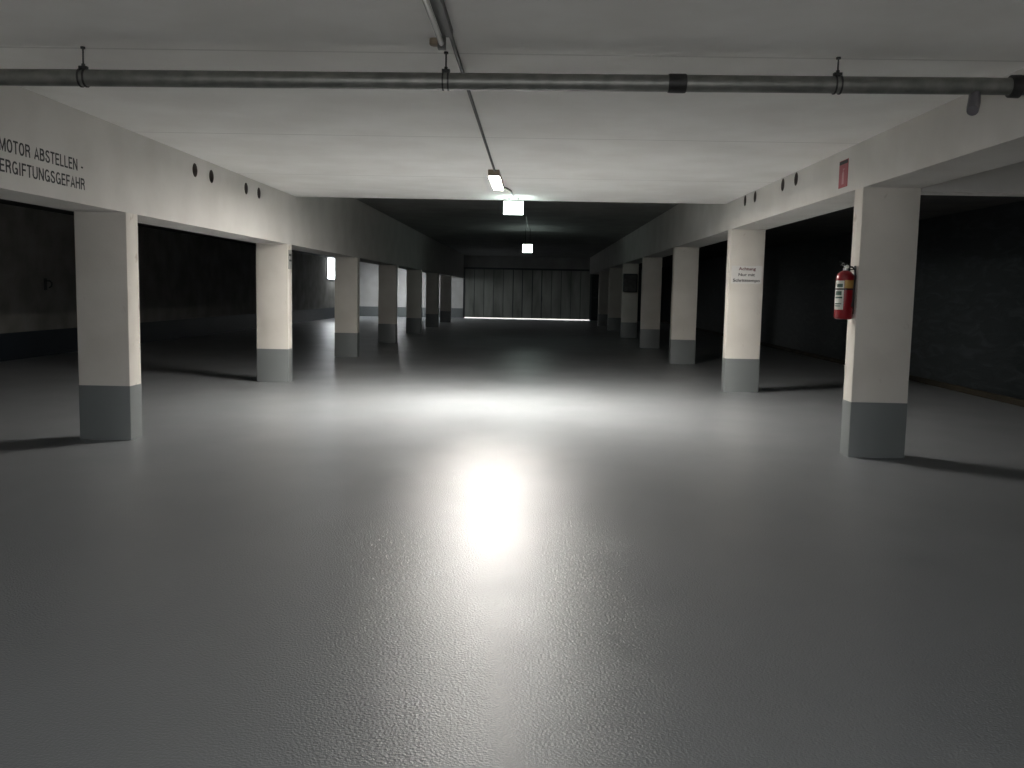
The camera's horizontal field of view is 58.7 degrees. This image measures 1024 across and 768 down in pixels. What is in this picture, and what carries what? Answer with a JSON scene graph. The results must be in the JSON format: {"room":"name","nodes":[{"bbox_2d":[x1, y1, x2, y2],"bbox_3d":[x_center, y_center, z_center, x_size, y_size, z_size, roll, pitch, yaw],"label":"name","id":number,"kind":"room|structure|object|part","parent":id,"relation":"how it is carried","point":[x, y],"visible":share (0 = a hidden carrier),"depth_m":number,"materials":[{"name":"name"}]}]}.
{"room":"parking garage","nodes":[
{"label":"parking garage","id":0,"kind":"room"},
{"bbox_2d":[0,203,334,361],"bbox_3d":[-9.566,-2.630,24.244,0.306,2.950,51.500,1,6,1],"label":"wall","id":1,"kind":"structure","parent":0,"point":[190,285],"depth_m":23.85,"materials":[{"name":"black paint"}]},
{"bbox_2d":[44,278,52,289],"bbox_3d":[-9.477,-2.041,18.621,0.155,0.240,0.100,1,6,1],"label":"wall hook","id":2,"kind":"object","parent":1,"relation":"attached to","point":[45,279],"visible":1,"depth_m":18.61,"materials":[{"name":"black metal"}]},
{"bbox_3d":[-9.546,-2.042,18.622,0.015,0.240,0.100,1,6,1],"label":"plate","id":3,"kind":"part","parent":2,"relation":"part of","materials":[{"name":"black metal"}]},
{"bbox_2d":[327,257,334,279],"bbox_3d":[-8.893,-5.657,44.834,0.221,1.070,2.060,1,6,1],"label":"window","id":4,"kind":"structure","parent":1,"relation":"in","point":[330,262],"depth_m":44.58,"materials":[{"name":"white glass"}]},
{"bbox_2d":[0,199,334,258],"bbox_3d":[-6.710,-4.359,24.000,5.950,0.650,51.500,1,6,1],"label":"ceiling","id":5,"kind":"structure","parent":0,"point":[2,201],"depth_m":23.26,"materials":[{"name":"concrete"}]},
{"bbox_2d":[0,86,463,277],"bbox_3d":[-3.491,-3.899,23.969,0.505,1.432,51.500,1,6,1],"label":"ceiling beam","id":6,"kind":"structure","parent":5,"relation":"attached to","point":[54,154],"depth_m":9.54,"materials":[{"name":"white paint"}]},
{"bbox_2d":[359,255,663,321],"bbox_3d":[-0.273,-5.373,49.779,17.650,3.600,0.306,1,6,1],"label":"wall","id":7,"kind":"structure","parent":0,"point":[369,272],"depth_m":49.67,"materials":[{"name":"white paint"}]},
{"bbox_2d":[463,267,591,320],"bbox_3d":[0.837,-4.929,49.725,7.010,2.770,0.172,1,6,1],"label":"door","id":8,"kind":"structure","parent":7,"relation":"in","point":[537,293],"depth_m":49.70,"materials":[{"name":"grey metal"}]},
{"bbox_2d":[0,316,1023,767],"bbox_3d":[-0.928,-0.874,24.214,17.650,0.200,52.100,1,6,1],"label":"floor","id":9,"kind":"structure","parent":0,"point":[462,542],"depth_m":4.99,"materials":[{"name":"grey concrete"}]},
{"bbox_2d":[74,211,142,439],"bbox_3d":[-3.896,-0.553,8.798,0.505,2.168,0.267,1,6,1],"label":"pillar","id":10,"kind":"structure","parent":9,"relation":"on","point":[106,243],"depth_m":8.68,"materials":[{"name":"white paint"}]},
{"bbox_2d":[256,243,292,381],"bbox_3d":[-3.762,-1.122,14.407,0.505,2.168,0.267,1,6,1],"label":"pillar","id":11,"kind":"structure","parent":9,"relation":"on","point":[273,275],"depth_m":14.28,"materials":[{"name":"white paint"}]},
{"bbox_2d":[288,250,291,268],"bbox_3d":[-3.490,-1.957,14.313,0.008,0.300,0.180,1,6,1],"label":"wall plate","id":12,"kind":"object","parent":11,"relation":"attached to","point":[289,251],"visible":1,"depth_m":14.30,"materials":[{"name":"grey plastic"}]},
{"bbox_2d":[335,257,359,356],"bbox_3d":[-3.627,-1.690,20.015,0.505,2.168,0.267,1,6,1],"label":"pillar","id":13,"kind":"structure","parent":9,"relation":"on","point":[347,269],"depth_m":19.89,"materials":[{"name":"white paint"}]},
{"bbox_2d":[378,265,397,342],"bbox_3d":[-3.492,-2.258,25.624,0.505,2.168,0.267,1,6,1],"label":"pillar","id":14,"kind":"structure","parent":9,"relation":"on","point":[388,274],"depth_m":25.50,"materials":[{"name":"white paint"}]},
{"bbox_2d":[406,270,421,333],"bbox_3d":[-3.357,-2.826,31.233,0.505,2.168,0.267,1,6,1],"label":"pillar","id":15,"kind":"structure","parent":9,"relation":"on","point":[414,277],"depth_m":31.11,"materials":[{"name":"white paint"}]},
{"bbox_2d":[426,273,438,326],"bbox_3d":[-3.223,-3.395,36.842,0.505,2.168,0.267,1,6,1],"label":"pillar","id":16,"kind":"structure","parent":9,"relation":"on","point":[432,279],"depth_m":36.72,"materials":[{"name":"white paint"}]},
{"bbox_2d":[440,276,451,322],"bbox_3d":[-3.088,-3.963,42.450,0.505,2.168,0.267,1,6,1],"label":"pillar","id":17,"kind":"structure","parent":9,"relation":"on","point":[445,281],"depth_m":42.32,"materials":[{"name":"white paint"}]},
{"bbox_2d":[598,271,608,325],"bbox_3d":[4.283,-3.974,42.257,0.536,2.516,0.237,1,6,1],"label":"pillar","id":18,"kind":"structure","parent":9,"relation":"on","point":[603,275],"depth_m":42.15,"materials":[{"name":"white paint"}]},
{"bbox_2d":[607,268,622,330],"bbox_3d":[4.148,-3.405,36.648,0.536,2.516,0.237,1,6,1],"label":"pillar","id":19,"kind":"structure","parent":9,"relation":"on","point":[615,274],"depth_m":36.54,"materials":[{"name":"white paint"}]},
{"bbox_2d":[620,263,638,337],"bbox_3d":[4.014,-2.837,31.040,0.536,2.516,0.237,1,6,1],"label":"pillar","id":20,"kind":"structure","parent":9,"relation":"on","point":[629,305],"depth_m":30.96,"materials":[{"name":"white paint"}]},
{"bbox_2d":[623,274,637,291],"bbox_3d":[3.997,-3.416,30.774,0.480,0.620,0.175,1,6,1],"label":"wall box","id":21,"kind":"object","parent":20,"relation":"attached to","point":[630,281],"visible":1,"depth_m":30.69,"materials":[{"name":"black metal"}]},
{"bbox_2d":[639,257,661,347],"bbox_3d":[3.879,-2.269,25.431,0.536,2.516,0.237,1,6,1],"label":"pillar","id":22,"kind":"structure","parent":9,"relation":"on","point":[651,283],"depth_m":25.32,"materials":[{"name":"white paint"}]},
{"bbox_2d":[669,247,698,363],"bbox_3d":[3.744,-1.701,19.822,0.536,2.516,0.237,1,6,1],"label":"pillar","id":23,"kind":"structure","parent":9,"relation":"on","point":[682,343],"depth_m":19.71,"materials":[{"name":"white paint"}]},
{"bbox_2d":[721,229,765,392],"bbox_3d":[3.609,-1.133,14.213,0.536,2.516,0.237,1,6,1],"label":"pillar","id":24,"kind":"structure","parent":9,"relation":"on","point":[745,247],"depth_m":14.12,"materials":[{"name":"white paint"}]},
{"bbox_2d":[731,266,761,283],"bbox_3d":[3.619,-1.684,14.035,0.470,0.274,0.006,1,6,1],"label":"notice","id":25,"kind":"object","parent":24,"relation":"attached to","point":[739,274],"visible":1,"depth_m":14.04,"materials":[{"name":"white"}]},
{"bbox_2d":[733,279,759,281],"bbox_3d":[3.618,-1.592,14.042,0.410,0.060,0.002,1,6,1],"label":"print","id":26,"kind":"object","parent":25,"relation":"attached to","point":[734,280],"depth_m":14.04,"materials":[{"name":"grey paint"}]},
{"bbox_2d":[840,187,920,457],"bbox_3d":[3.475,-0.565,8.605,0.536,2.516,0.237,1,6,1],"label":"pillar","id":27,"kind":"structure","parent":9,"relation":"on","point":[885,220],"depth_m":8.50,"materials":[{"name":"white paint"}]},
{"bbox_2d":[834,261,855,318],"bbox_3d":[3.125,-0.880,8.548,0.177,0.541,0.174,1,6,1],"label":"fire extinguisher","id":28,"kind":"object","parent":27,"relation":"attached to","point":[845,279],"visible":1,"depth_m":8.49,"materials":[{"name":"red metal"}]},
{"bbox_3d":[3.058,-0.832,8.512,0.016,0.270,0.097,-2,7,-32],"label":"label panel","id":29,"kind":"part","parent":28,"relation":"part of","materials":[{"name":"white paper"}]},
{"bbox_3d":[3.142,-0.928,8.467,0.094,0.075,0.015,0,6,-13],"label":"label panel","id":30,"kind":"part","parent":28,"relation":"part of","materials":[{"name":"brown"}]},
{"bbox_2d":[0,0,1023,203],"bbox_3d":[-0.229,-2.432,6.355,6.853,0.658,16.320,1,6,1],"label":"ceiling","id":31,"kind":"structure","parent":0,"point":[575,146],"depth_m":6.06,"materials":[{"name":"white paint"}]},
{"bbox_2d":[76,46,88,87],"bbox_3d":[-2.637,-1.949,5.597,0.048,0.242,0.113,1,6,1],"label":"hanger","id":32,"kind":"object","parent":31,"relation":"hanging from","point":[83,67],"visible":0.77,"depth_m":5.58,"materials":[{"name":"metal"}]},
{"bbox_2d":[429,37,437,46],"bbox_3d":[-0.443,-1.975,5.260,0.070,0.038,0.070,1,6,1],"label":"junction box","id":33,"kind":"object","parent":31,"relation":"attached to","point":[433,41],"visible":0.64,"depth_m":5.23,"materials":[{"name":"brown plastic"}]},
{"bbox_2d":[422,0,452,49],"bbox_3d":[-0.387,-1.840,4.332,0.082,0.115,1.470,1,6,1],"label":"strip light","id":34,"kind":"object","parent":31,"relation":"attached to","point":[439,9],"visible":1,"depth_m":4.69,"materials":[{"name":"grey metal"}]},
{"bbox_2d":[441,51,449,90],"bbox_3d":[-0.403,-1.906,5.547,0.048,0.231,0.113,1,6,1],"label":"hanger","id":35,"kind":"object","parent":31,"relation":"hanging from","point":[445,70],"visible":0.84,"depth_m":5.53,"materials":[{"name":"metal"}]},
{"bbox_2d":[0,69,1023,115],"bbox_3d":[-0.245,-1.822,5.543,6.879,0.289,0.155,1,6,1],"label":"drain pipe","id":36,"kind":"object","parent":35,"relation":"hanging from","point":[1012,86],"visible":1,"depth_m":5.50,"materials":[{"name":"metal"}]},
{"bbox_2d":[449,37,495,171],"bbox_3d":[-0.278,-2.250,7.958,0.026,0.025,5.830,1,6,1],"label":"cable conduit","id":37,"kind":"object","parent":31,"relation":"attached to","point":[452,40],"visible":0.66,"depth_m":6.88,"materials":[{"name":"grey plastic"}]},
{"bbox_2d":[488,169,503,190],"bbox_3d":[-0.199,-2.602,11.655,0.136,0.076,1.600,1,6,1],"label":"strip light","id":38,"kind":"object","parent":31,"relation":"attached to","point":[495,177],"visible":1,"depth_m":11.38,"materials":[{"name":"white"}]},
{"bbox_2d":[489,176,502,189],"bbox_3d":[-0.200,-2.576,11.658,0.120,0.004,1.508,1,6,1],"label":"diffuser","id":39,"kind":"object","parent":38,"relation":"attached to","point":[496,181],"depth_m":11.59,"materials":[{"name":"white plastic"}]},
{"bbox_2d":[503,198,523,214],"bbox_3d":[0.022,-2.757,14.097,0.312,0.252,0.120,1,6,1],"label":"sign","id":40,"kind":"object","parent":31,"relation":"hanging from","point":[511,207],"visible":1,"depth_m":14.04,"materials":[{"name":"white plastic"}]},
{"bbox_3d":[0.022,-2.724,14.101,0.300,0.185,0.110,1,6,1],"label":"lit panel","id":41,"kind":"part","parent":40,"relation":"part of","materials":[{"name":"white plastic"}]},
{"bbox_3d":[0.024,-2.833,14.090,0.312,0.035,0.120,1,6,1],"label":"casing","id":42,"kind":"part","parent":40,"relation":"part of","materials":[{"name":"white plastic"}]},
{"bbox_2d":[832,57,843,94],"bbox_3d":[1.966,-1.861,5.495,0.048,0.218,0.113,1,6,1],"label":"hanger","id":43,"kind":"object","parent":31,"relation":"hanging from","point":[837,73],"visible":0.88,"depth_m":5.48,"materials":[{"name":"metal"}]},
{"bbox_2d":[355,198,678,257],"bbox_3d":[0.391,-5.254,31.943,6.853,0.200,35.180,1,6,1],"label":"ceiling","id":44,"kind":"structure","parent":0,"point":[467,227],"depth_m":25.30,"materials":[{"name":"concrete"}]},
{"bbox_2d":[523,229,532,252],"bbox_3d":[0.479,-4.363,27.698,0.302,0.710,0.120,1,6,1],"label":"sign","id":45,"kind":"object","parent":44,"relation":"hanging from","point":[527,247],"visible":1,"depth_m":27.67,"materials":[{"name":"white plastic"}]},
{"bbox_3d":[0.475,-4.127,27.722,0.290,0.235,0.110,1,6,1],"label":"lit panel","id":46,"kind":"part","parent":45,"relation":"part of","materials":[{"name":"white plastic"}]},
{"bbox_2d":[639,195,1023,266],"bbox_3d":[6.054,-4.080,23.722,3.810,0.650,51.500,1,6,1],"label":"ceiling","id":47,"kind":"structure","parent":0,"point":[839,222],"depth_m":17.82,"materials":[{"name":"concrete"}]},
{"bbox_2d":[590,68,1023,273],"bbox_3d":[3.879,-3.912,23.791,0.534,1.084,51.500,1,6,1],"label":"ceiling beam","id":48,"kind":"structure","parent":47,"relation":"attached to","point":[944,143],"depth_m":8.37,"materials":[{"name":"white paint"}]},
{"bbox_2d":[838,158,848,188],"bbox_3d":[3.243,-2.057,8.903,0.007,0.265,0.250,1,6,1],"label":"fire sign","id":49,"kind":"object","parent":48,"relation":"attached to","point":[843,168],"visible":1,"depth_m":8.89,"materials":[{"name":"red plastic"}]},
{"bbox_2d":[921,161,1023,196],"bbox_3d":[5.525,-1.975,8.438,3.510,0.464,0.285,1,6,1],"label":"ceiling beam","id":50,"kind":"structure","parent":47,"relation":"attached to","point":[1008,180],"depth_m":8.34,"materials":[{"name":"white paint"}]},
{"bbox_2d":[663,201,1023,399],"bbox_3d":[7.773,-2.252,23.866,0.300,2.950,51.500,1,6,1],"label":"wall","id":51,"kind":"structure","parent":0,"point":[968,321],"depth_m":15.78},
{"bbox_2d":[662,320,1023,406],"bbox_3d":[7.571,-0.838,24.014,0.050,0.100,51.500,1,6,1],"label":"baseboard","id":52,"kind":"structure","parent":51,"relation":"attached to","point":[988,395],"depth_m":15.78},
{"label":"outside","id":53,"kind":"structure","parent":0,"visible":0},
{"bbox_2d":[465,317,584,319],"bbox_3d":[1.332,-4.156,56.905,18.000,0.198,13.700,1,6,1],"label":"ground","id":54,"kind":"structure","parent":53,"point":[465,317],"depth_m":50.96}
]}

